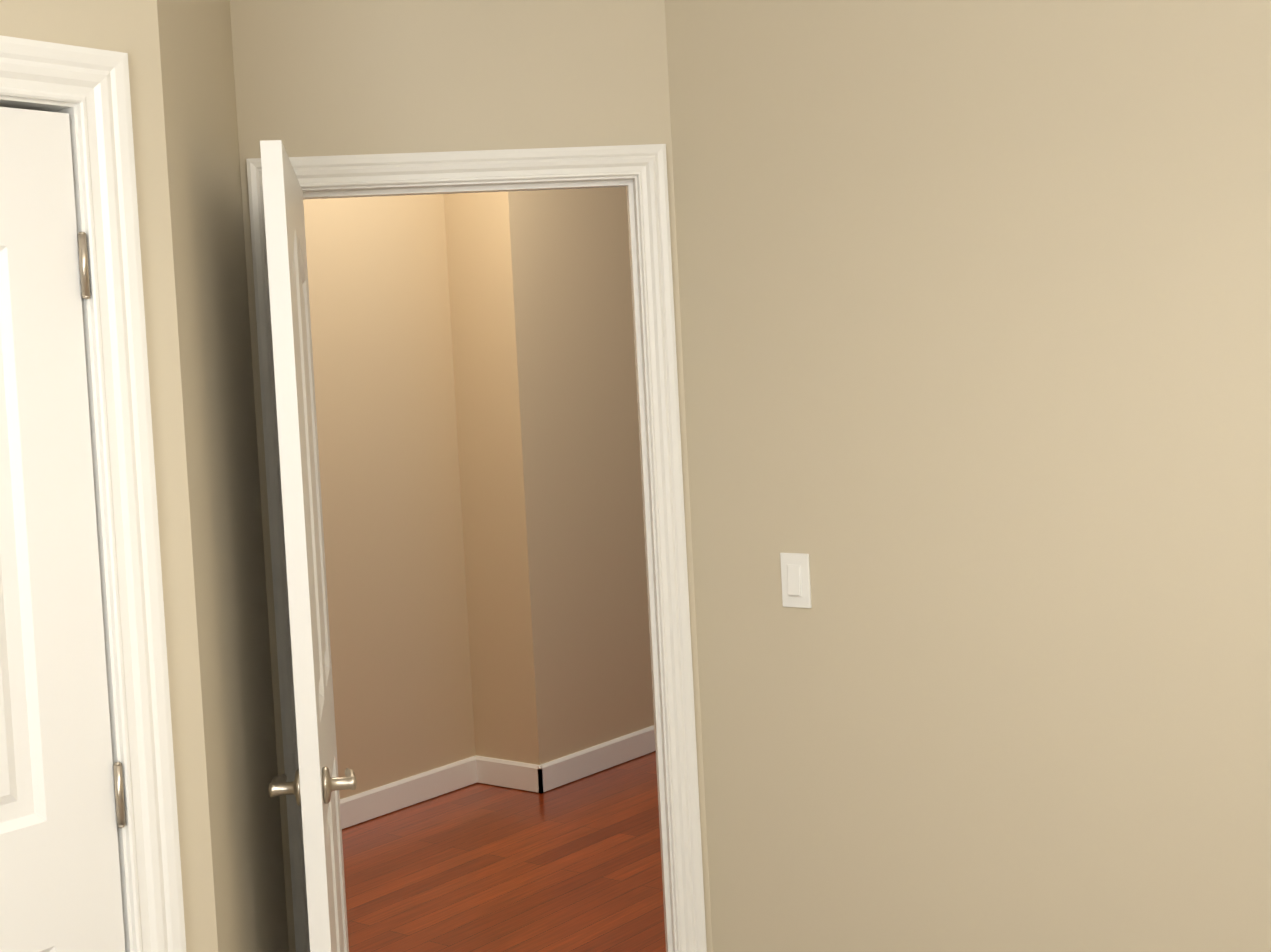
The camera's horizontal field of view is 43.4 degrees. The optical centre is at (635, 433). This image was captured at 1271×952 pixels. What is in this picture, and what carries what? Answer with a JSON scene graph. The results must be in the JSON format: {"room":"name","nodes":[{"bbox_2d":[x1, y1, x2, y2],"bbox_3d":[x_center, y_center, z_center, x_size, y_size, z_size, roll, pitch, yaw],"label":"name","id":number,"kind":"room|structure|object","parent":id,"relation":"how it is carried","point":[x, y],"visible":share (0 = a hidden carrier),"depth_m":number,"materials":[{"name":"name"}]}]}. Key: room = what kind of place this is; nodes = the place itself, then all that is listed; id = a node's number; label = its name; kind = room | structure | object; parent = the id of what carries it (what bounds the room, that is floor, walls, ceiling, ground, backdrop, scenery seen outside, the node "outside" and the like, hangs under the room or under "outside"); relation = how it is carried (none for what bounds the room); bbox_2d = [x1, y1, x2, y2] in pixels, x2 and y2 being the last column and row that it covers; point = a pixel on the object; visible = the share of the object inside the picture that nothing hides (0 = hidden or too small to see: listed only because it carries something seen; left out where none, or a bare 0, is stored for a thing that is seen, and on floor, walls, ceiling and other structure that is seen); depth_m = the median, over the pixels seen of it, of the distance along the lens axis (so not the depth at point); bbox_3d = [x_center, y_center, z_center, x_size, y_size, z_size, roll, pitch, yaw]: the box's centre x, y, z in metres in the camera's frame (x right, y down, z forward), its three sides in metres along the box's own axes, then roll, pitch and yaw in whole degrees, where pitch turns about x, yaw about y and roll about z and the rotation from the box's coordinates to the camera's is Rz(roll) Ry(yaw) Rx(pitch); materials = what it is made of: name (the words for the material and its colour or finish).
{"room":"bedroom","nodes":[
{"label":"bedroom","id":0,"kind":"room"},
{"bbox_2d":[0,0,217,951],"bbox_3d":[-1.408,0.125,1.643,0.120,3.030,2.180,-1,3,38],"label":"wall","id":1,"kind":"structure","parent":0,"point":[130,28],"depth_m":2.44,"materials":[{"name":"beige paint"}]},
{"bbox_2d":[0,107,125,951],"bbox_3d":[-0.943,0.569,2.117,0.093,2.030,0.618,-1,3,38],"label":"closet door","id":2,"kind":"structure","parent":1,"relation":"in","point":[60,879],"depth_m":2.28,"materials":[{"name":"white paint"},{"name":"wood"},{"name":"satin nickel"}]},
{"bbox_2d":[0,35,185,951],"bbox_3d":[-1.187,0.582,1.916,0.120,2.072,1.270,-1,3,38],"label":"door frame","id":3,"kind":"structure","parent":1,"relation":"attached to","point":[70,109],"depth_m":2.35,"materials":[{"name":"white wood"}]},
{"bbox_2d":[157,0,288,951],"bbox_3d":[-0.819,0.035,2.991,0.120,3.030,1.075,-3,3,-7],"label":"wall","id":4,"kind":"structure","parent":0,"point":[203,159],"depth_m":2.87,"materials":[{"name":"beige paint"}]},
{"bbox_2d":[303,194,475,798],"bbox_3d":[-1.517,-0.035,5.392,0.120,3.030,2.470,-1,3,38],"label":"wall","id":5,"kind":"structure","parent":0,"point":[380,314],"depth_m":6.04,"materials":[{"name":"beige paint"}]},
{"bbox_2d":[340,756,476,828],"bbox_3d":[-1.393,1.424,5.411,0.013,0.105,2.457,-1,3,38],"label":"baseboard","id":6,"kind":"structure","parent":5,"relation":"attached to","point":[388,798],"depth_m":6.07,"materials":[{"name":"white wood"}]},
{"bbox_2d":[230,0,712,951],"bbox_3d":[-0.358,-0.014,3.548,1.133,3.030,0.120,-3,3,-7],"label":"wall","id":7,"kind":"structure","parent":0,"point":[356,76],"depth_m":3.46,"materials":[{"name":"beige paint"}]},
{"bbox_2d":[260,140,356,951],"bbox_3d":[-0.619,0.509,3.095,0.151,2.030,0.767,-3,3,-9],"label":"bedroom door","id":8,"kind":"structure","parent":7,"relation":"in","point":[316,785],"depth_m":2.73,"materials":[{"name":"white paint"},{"name":"wood"},{"name":"satin nickel"}]},
{"bbox_2d":[246,144,706,951],"bbox_3d":[-0.334,0.443,3.559,0.904,2.116,0.139,-3,3,-7],"label":"door frame","id":9,"kind":"structure","parent":7,"relation":"attached to","point":[646,164],"depth_m":3.51,"materials":[{"name":"white wood"}]},
{"bbox_2d":[444,192,516,761],"bbox_3d":[-0.629,-0.123,6.338,0.320,3.030,0.120,-1,3,38],"label":"wall","id":10,"kind":"structure","parent":0,"point":[478,441],"depth_m":6.27,"materials":[{"name":"beige paint"}]},
{"bbox_2d":[475,755,543,792],"bbox_3d":[-0.502,1.339,6.278,0.353,0.105,0.013,-1,3,38],"label":"baseboard","id":11,"kind":"structure","parent":10,"relation":"attached to","point":[509,774],"depth_m":6.27,"materials":[{"name":"white wood"}]},
{"bbox_2d":[342,751,665,951],"bbox_3d":[-0.381,1.411,6.313,4.179,0.046,4.880,-1,3,38],"label":"floor","id":12,"kind":"structure","parent":0,"point":[575,866],"depth_m":5.25,"materials":[{"name":"brown wood"}]},
{"bbox_2d":[485,187,653,764],"bbox_3d":[0.283,-0.206,7.151,0.120,3.030,2.530,-1,3,38],"label":"wall","id":13,"kind":"structure","parent":0,"point":[566,397],"depth_m":6.35,"materials":[{"name":"beige paint"}]},
{"bbox_2d":[537,725,655,791],"bbox_3d":[0.408,1.252,7.169,0.013,0.105,2.543,-1,3,38],"label":"baseboard","id":14,"kind":"structure","parent":13,"relation":"attached to","point":[561,771],"depth_m":6.43,"materials":[{"name":"white wood"}]},
{"bbox_2d":[664,0,1270,951],"bbox_3d":[1.468,-0.066,2.562,3.550,3.030,0.120,-1,3,38],"label":"wall","id":15,"kind":"structure","parent":0,"point":[976,318],"depth_m":3.12,"materials":[{"name":"beige paint"}]},
{"bbox_2d":[780,553,811,607],"bbox_3d":[0.338,0.313,3.389,0.070,0.116,0.015,-1,3,38],"label":"light switch","id":16,"kind":"object","parent":15,"relation":"attached to","point":[795,580],"visible":1,"depth_m":3.38,"materials":[{"name":"white plastic"}]}
]}

